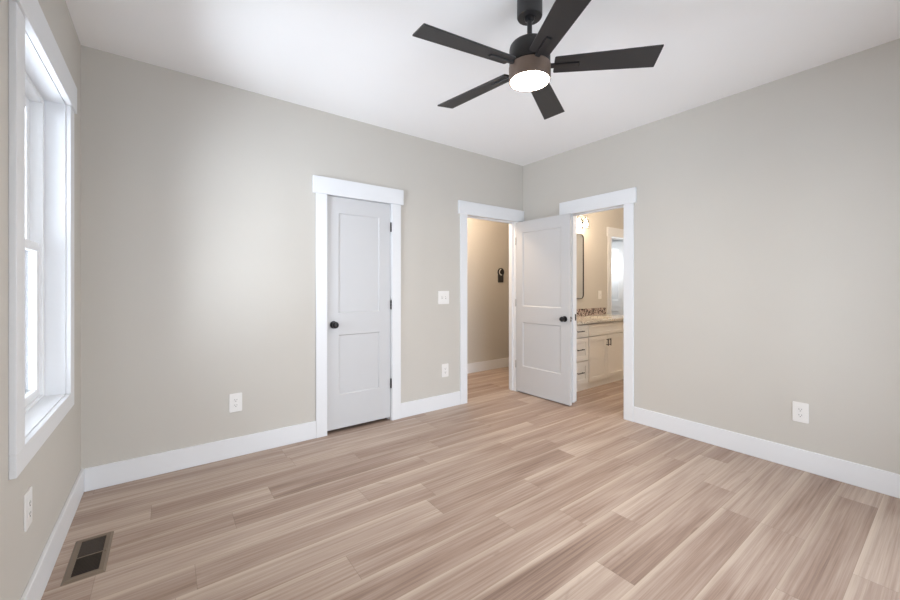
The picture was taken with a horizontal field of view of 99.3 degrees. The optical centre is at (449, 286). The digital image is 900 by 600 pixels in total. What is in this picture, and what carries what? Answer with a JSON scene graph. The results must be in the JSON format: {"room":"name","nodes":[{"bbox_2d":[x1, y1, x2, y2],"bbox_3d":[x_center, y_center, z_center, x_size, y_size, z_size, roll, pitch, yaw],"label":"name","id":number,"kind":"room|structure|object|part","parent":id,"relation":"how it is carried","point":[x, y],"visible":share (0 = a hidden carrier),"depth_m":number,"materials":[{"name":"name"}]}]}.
{"room":"empty bedroom","nodes":[
{"label":"empty bedroom","id":0,"kind":"room"},
{"bbox_2d":[0,0,80,599],"bbox_3d":[-1.179,-0.113,0.747,0.170,2.728,4.055,0,0,-37],"label":"wall","id":1,"kind":"structure","parent":0,"point":[52,472],"depth_m":1.56,"materials":[{"name":"beige paint"}]},
{"bbox_2d":[24,487,31,531],"bbox_3d":[-1.575,0.829,1.430,0.009,0.136,0.084,0,0,-37],"label":"wall outlet","id":2,"kind":"object","parent":1,"relation":"attached to","point":[28,495],"visible":1,"depth_m":1.42,"materials":[{"name":"white plastic"}]},
{"bbox_2d":[8,0,76,479],"bbox_3d":[-1.806,-0.226,1.617,0.192,1.723,1.048,0,0,-37],"label":"window","id":3,"kind":"structure","parent":1,"relation":"in","point":[42,90],"depth_m":1.84,"materials":[{"name":"white paint"}]},
{"bbox_3d":[-1.473,-0.195,1.301,0.019,1.501,0.096,0,0,-37],"label":"casing","id":4,"kind":"part","parent":3,"relation":"part of","materials":[{"name":"white paint"}]},
{"bbox_3d":[-1.861,-0.546,1.577,0.030,0.744,0.748,0,0,-37],"label":"sash","id":5,"kind":"part","parent":3,"relation":"part of","materials":[{"name":"white plastic"}]},
{"bbox_3d":[-1.833,0.163,1.597,0.006,0.674,0.652,0,0,-37],"label":"pane","id":6,"kind":"part","parent":3,"relation":"part of","materials":[{"name":"clear glass"}]},
{"bbox_3d":[-1.833,0.161,1.597,0.030,0.758,0.748,0,0,-37],"label":"sash","id":7,"kind":"part","parent":3,"relation":"part of","materials":[{"name":"white plastic"}]},
{"bbox_3d":[-1.847,-0.196,1.587,0.089,1.495,0.800,0,0,-37],"label":"frame","id":8,"kind":"part","parent":3,"relation":"part of","materials":[{"name":"white plastic"}]},
{"bbox_3d":[-1.743,0.596,1.664,0.019,0.080,1.000,0,0,-37],"label":"casing","id":9,"kind":"part","parent":3,"relation":"part of","materials":[{"name":"white paint"}]},
{"bbox_3d":[-1.740,-1.016,1.667,0.027,0.142,1.048,0,0,-37],"label":"head casing","id":10,"kind":"part","parent":3,"relation":"part of","materials":[{"name":"white paint"}]},
{"bbox_3d":[-2.013,-0.195,2.027,0.019,1.501,0.096,0,0,-37],"label":"casing","id":11,"kind":"part","parent":3,"relation":"part of","materials":[{"name":"white paint"}]},
{"bbox_2d":[20,469,83,599],"bbox_3d":[-1.126,1.181,0.831,0.016,0.142,3.754,0,0,-37],"label":"baseboard","id":12,"kind":"structure","parent":1,"relation":"attached to","point":[35,588],"depth_m":1.71,"materials":[{"name":"white paint"}]},
{"bbox_2d":[81,45,522,468],"bbox_3d":[-0.716,-0.113,3.546,3.913,2.728,0.115,0,0,-37],"label":"wall","id":13,"kind":"structure","parent":0,"point":[198,199],"depth_m":2.77,"materials":[{"name":"beige paint"}]},
{"bbox_2d":[84,421,315,491],"bbox_3d":[-1.673,1.181,2.753,1.399,0.142,0.016,0,0,-37],"label":"baseboard","id":14,"kind":"structure","parent":13,"relation":"attached to","point":[110,474],"depth_m":2.65,"materials":[{"name":"white paint"}]},
{"bbox_2d":[229,393,241,412],"bbox_3d":[-1.582,0.854,2.825,0.084,0.136,0.009,0,0,-37],"label":"wall outlet","id":15,"kind":"object","parent":13,"relation":"attached to","point":[235,400],"visible":1,"depth_m":2.82,"materials":[{"name":"white plastic"}]},
{"bbox_2d":[313,175,403,437],"bbox_3d":[-0.823,0.165,3.450,0.848,2.174,0.141,0,0,-37],"label":"door frame","id":16,"kind":"structure","parent":13,"relation":"attached to","point":[323,187],"depth_m":3.31,"materials":[{"name":"white paint"}]},
{"bbox_3d":[-1.074,0.235,3.197,0.092,2.032,0.018,0,0,-37],"label":"casing","id":17,"kind":"part","parent":16,"relation":"part of","materials":[{"name":"white paint"}]},
{"bbox_3d":[-0.789,-0.852,3.404,0.848,0.142,0.026,0,0,-37],"label":"head casing","id":18,"kind":"part","parent":16,"relation":"part of","materials":[{"name":"white paint"}]},
{"bbox_3d":[-0.509,0.235,3.617,0.092,2.032,0.018,0,0,-37],"label":"casing","id":19,"kind":"part","parent":16,"relation":"part of","materials":[{"name":"white paint"}]},
{"bbox_2d":[327,196,391,430],"bbox_3d":[-0.788,0.223,3.411,0.603,1.997,0.104,0,0,-37],"label":"door","id":20,"kind":"structure","parent":13,"relation":"in","point":[359,304],"depth_m":3.41,"materials":[{"name":"white paint"}]},
{"bbox_3d":[-0.977,0.323,3.248,0.064,0.064,0.069,0,0,-37],"label":"knob","id":21,"kind":"part","parent":20,"relation":"part of","materials":[{"name":"black metal"}]},
{"bbox_2d":[401,391,460,417],"bbox_3d":[-0.182,1.181,3.861,0.724,0.142,0.016,0,0,-37],"label":"baseboard","id":22,"kind":"structure","parent":13,"relation":"attached to","point":[420,406],"depth_m":3.84,"materials":[{"name":"white paint"}]},
{"bbox_2d":[438,291,448,303],"bbox_3d":[-0.061,0.108,3.949,0.138,0.136,0.019,0,0,-37],"label":"light switch","id":23,"kind":"object","parent":13,"relation":"attached to","point":[443,296],"visible":1,"depth_m":3.95,"materials":[{"name":"white plastic"}]},
{"bbox_2d":[442,363,448,376],"bbox_3d":[-0.049,0.864,3.964,0.084,0.136,0.009,0,0,-37],"label":"wall outlet","id":24,"kind":"object","parent":13,"relation":"attached to","point":[445,367],"visible":1,"depth_m":3.96,"materials":[{"name":"white plastic"}]},
{"bbox_2d":[458,200,523,403],"bbox_3d":[0.459,0.165,4.403,1.002,2.174,0.141,0,0,-37],"label":"door frame","id":25,"kind":"structure","parent":13,"relation":"attached to","point":[466,209],"depth_m":4.28,"materials":[{"name":"white paint"}]},
{"bbox_3d":[0.146,0.235,4.104,0.092,2.032,0.018,0,0,-37],"label":"casing","id":26,"kind":"part","parent":25,"relation":"part of","materials":[{"name":"white paint"}]},
{"bbox_3d":[0.493,-0.852,4.357,1.002,0.142,0.026,0,0,-37],"label":"head casing","id":27,"kind":"part","parent":25,"relation":"part of","materials":[{"name":"white paint"}]},
{"bbox_2d":[515,213,571,405],"bbox_3d":[1.034,0.234,4.303,0.173,2.010,0.759,0,0,-38],"label":"door","id":28,"kind":"structure","parent":25,"relation":"attached to","point":[543,301],"depth_m":4.25,"materials":[{"name":"white paint"}]},
{"bbox_3d":[1.187,0.338,4.023,0.069,0.064,0.064,0,0,-38],"label":"knob","id":29,"kind":"part","parent":28,"relation":"part of","materials":[{"name":"black metal"}]},
{"bbox_2d":[41,367,899,599],"bbox_3d":[1.222,1.312,3.233,6.950,0.120,5.100,0,0,-37],"label":"floor","id":30,"kind":"structure","parent":0,"point":[503,493],"depth_m":2.08,"materials":[{"name":"brown wood"}]},
{"bbox_2d":[60,531,113,585],"bbox_3d":[-1.676,1.246,1.780,0.142,0.010,0.350,0,0,-37],"label":"floor vent","id":31,"kind":"object","parent":30,"relation":"in","point":[89,557],"visible":1,"depth_m":1.76,"materials":[{"name":"brown metal"}]},
{"bbox_2d":[577,320,623,391],"bbox_3d":[1.883,0.850,5.135,1.600,0.804,0.561,0,0,-37],"label":"vanity cabinet","id":32,"kind":"object","parent":30,"relation":"on","point":[600,346],"visible":0.58,"depth_m":4.84,"materials":[{"name":"beige paint"}]},
{"bbox_3d":[1.542,1.036,4.581,0.368,0.271,0.019,0,0,-37],"label":"drawer","id":33,"kind":"part","parent":32,"relation":"part of","materials":[{"name":"beige paint"}]},
{"bbox_3d":[1.542,0.753,4.581,0.368,0.275,0.019,0,0,-37],"label":"drawer","id":34,"kind":"part","parent":32,"relation":"part of","materials":[{"name":"beige paint"}]},
{"bbox_3d":[1.542,0.532,4.581,0.368,0.145,0.019,0,0,-37],"label":"drawer","id":35,"kind":"part","parent":32,"relation":"part of","materials":[{"name":"beige paint"}]},
{"bbox_3d":[1.865,0.893,4.821,0.407,0.556,0.019,0,0,-37],"label":"cabinet door","id":36,"kind":"part","parent":32,"relation":"part of","materials":[{"name":"beige paint"}]},
{"bbox_2d":[577,314,623,324],"bbox_3d":[1.822,0.431,5.096,1.765,0.031,0.552,0,0,-37],"label":"countertop","id":37,"kind":"structure","parent":32,"relation":"on","point":[590,319],"depth_m":5.05,"materials":[{"name":"stone"}]},
{"bbox_3d":[2.196,0.893,5.068,0.407,0.556,0.019,0,0,-37],"label":"cabinet door","id":38,"kind":"part","parent":32,"relation":"part of","materials":[{"name":"beige paint"}]},
{"bbox_2d":[65,0,899,165],"bbox_3d":[1.228,-1.536,3.225,7.050,0.120,5.220,0,0,-37],"label":"ceiling","id":39,"kind":"structure","parent":0,"point":[359,60],"depth_m":2.39,"materials":[{"name":"white paint"}]},
{"bbox_2d":[412,0,663,119],"bbox_3d":[0.381,-1.264,1.973,1.205,0.426,1.204,0,0,-37],"label":"ceiling fan","id":40,"kind":"object","parent":39,"relation":"hanging from","point":[528,58],"visible":1,"depth_m":1.89,"materials":[{"name":"black metal"}]},
{"bbox_3d":[0.080,-1.132,1.798,0.498,0.035,0.132,0,0,-27],"label":"blade","id":41,"kind":"part","parent":40,"relation":"part of","materials":[{"name":"grey wood"}]},
{"bbox_3d":[0.146,-1.132,2.229,0.498,0.035,0.132,0,0,45],"label":"blade","id":42,"kind":"part","parent":40,"relation":"part of","materials":[{"name":"grey wood"}]},
{"bbox_3d":[0.576,-1.132,2.300,0.132,0.035,0.498,0,0,27],"label":"blade","id":43,"kind":"part","parent":40,"relation":"part of","materials":[{"name":"grey wood"}]},
{"bbox_3d":[0.470,-1.132,1.602,0.132,0.035,0.498,0,0,-9],"label":"blade","id":44,"kind":"part","parent":40,"relation":"part of","materials":[{"name":"grey wood"}]},
{"bbox_3d":[0.776,-1.132,1.912,0.498,0.035,0.132,0,0,9],"label":"blade","id":45,"kind":"part","parent":40,"relation":"part of","materials":[{"name":"grey wood"}]},
{"bbox_2d":[467,218,508,363],"bbox_3d":[0.718,-0.113,5.353,3.130,2.728,1.075,0,0,-37],"label":"wall","id":46,"kind":"structure","parent":0,"point":[487,241],"depth_m":5.77,"materials":[{"name":"beige paint"}]},
{"bbox_2d":[467,357,508,373],"bbox_3d":[0.476,1.181,5.696,2.910,0.142,0.016,0,0,-37],"label":"baseboard","id":47,"kind":"structure","parent":46,"relation":"attached to","point":[503,362],"depth_m":5.75,"materials":[{"name":"white paint"}]},
{"bbox_2d":[498,268,503,281],"bbox_3d":[0.787,-0.183,5.918,0.128,0.224,0.030,0,0,-37],"label":"thermostat","id":48,"kind":"object","parent":46,"relation":"attached to","point":[500,270],"visible":1,"depth_m":5.91,"materials":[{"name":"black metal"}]},
{"bbox_3d":[0.785,-0.134,5.928,0.112,0.125,0.012,0,0,-37],"label":"plate","id":49,"kind":"part","parent":48,"relation":"part of","materials":[{"name":"black metal"}]},
{"bbox_2d":[577,208,623,313],"bbox_3d":[2.845,-0.113,4.551,2.772,2.728,2.880,0,0,-37],"label":"wall","id":50,"kind":"structure","parent":0,"point":[595,238],"depth_m":5.71,"materials":[{"name":"beige paint"}]},
{"bbox_2d":[577,233,583,298],"bbox_3d":[1.682,-0.293,5.321,0.575,0.925,0.025,0,0,-37],"label":"wall mirror","id":51,"kind":"object","parent":50,"relation":"attached to","point":[580,238],"visible":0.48,"depth_m":5.45,"materials":[{"name":"black mirror"}]},
{"bbox_2d":[577,215,588,228],"bbox_3d":[1.755,-0.928,5.290,0.410,0.220,0.163,0,0,-37],"label":"vanity light","id":52,"kind":"object","parent":50,"relation":"attached to","point":[585,224],"visible":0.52,"depth_m":5.33,"materials":[{"name":"glass"}]},
{"bbox_2d":[577,215,580,225],"bbox_3d":[1.775,-0.909,5.263,0.060,0.149,0.060,0,0,-37],"label":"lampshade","id":53,"kind":"object","parent":52,"relation":"attached to","point":[578,217],"depth_m":5.24,"materials":[{"name":"white glass"}]},
{"bbox_2d":[583,216,587,226],"bbox_3d":[1.899,-0.909,5.356,0.060,0.149,0.060,0,0,-37],"label":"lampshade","id":54,"kind":"object","parent":52,"relation":"attached to","point":[585,224],"depth_m":5.34,"materials":[{"name":"white glass"}]},
{"bbox_2d":[577,307,605,315],"bbox_3d":[1.663,0.363,5.310,1.765,0.104,0.020,0,0,-37],"label":"backsplash","id":55,"kind":"structure","parent":50,"relation":"attached to","point":[588,311],"depth_m":5.60,"materials":[{"name":"tile"}]},
{"bbox_2d":[598,291,601,298],"bbox_3d":[2.262,0.117,5.757,0.080,0.125,0.019,0,0,-37],"label":"light switch","id":56,"kind":"object","parent":50,"relation":"attached to","point":[599,292],"visible":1,"depth_m":5.75,"materials":[{"name":"white plastic"}]},
{"bbox_2d":[606,227,623,314],"bbox_3d":[2.725,0.165,6.168,0.881,2.174,0.141,0,0,-37],"label":"window frame","id":57,"kind":"structure","parent":50,"relation":"attached to","point":[611,233],"depth_m":5.91,"materials":[{"name":"white paint"}]},
{"bbox_3d":[2.462,0.235,5.906,0.092,2.032,0.018,0,0,-37],"label":"casing","id":58,"kind":"part","parent":57,"relation":"part of","materials":[{"name":"white paint"}]},
{"bbox_3d":[2.760,-0.852,6.122,0.881,0.142,0.026,0,0,-37],"label":"head casing","id":59,"kind":"part","parent":57,"relation":"part of","materials":[{"name":"white paint"}]},
{"bbox_2d":[612,241,623,314],"bbox_3d":[2.732,0.234,6.638,0.173,2.012,0.627,0,0,-39],"label":"window","id":60,"kind":"structure","parent":50,"relation":"in","point":[617,247],"depth_m":6.47,"materials":[{"name":"white glass"}]},
{"bbox_2d":[523,38,899,473],"bbox_3d":[2.025,-0.113,3.235,0.115,2.728,3.885,0,0,-37],"label":"wall","id":61,"kind":"structure","parent":0,"point":[767,216],"depth_m":2.76,"materials":[{"name":"beige paint"}]},
{"bbox_2d":[559,187,636,421],"bbox_3d":[1.510,0.165,3.906,0.141,2.174,0.849,0,0,-37],"label":"door frame","id":62,"kind":"structure","parent":61,"relation":"attached to","point":[625,198],"depth_m":3.61,"materials":[{"name":"white paint"}]},
{"bbox_3d":[1.464,-0.852,3.872,0.026,0.142,0.849,0,0,-37],"label":"head casing","id":63,"kind":"part","parent":62,"relation":"part of","materials":[{"name":"white paint"}]},
{"bbox_3d":[1.677,0.235,3.591,0.018,2.032,0.092,0,0,-37],"label":"casing","id":64,"kind":"part","parent":62,"relation":"part of","materials":[{"name":"white paint"}]},
{"bbox_2d":[633,407,899,498],"bbox_3d":[2.414,1.181,2.602,0.016,0.142,2.374,0,0,-37],"label":"baseboard","id":65,"kind":"structure","parent":61,"relation":"attached to","point":[863,476],"depth_m":2.69,"materials":[{"name":"white paint"}]},
{"bbox_2d":[792,401,808,423],"bbox_3d":[2.402,0.860,2.622,0.009,0.136,0.084,0,0,-37],"label":"wall outlet","id":66,"kind":"object","parent":61,"relation":"attached to","point":[800,411],"visible":1,"depth_m":2.62,"materials":[{"name":"white plastic"}]}
]}

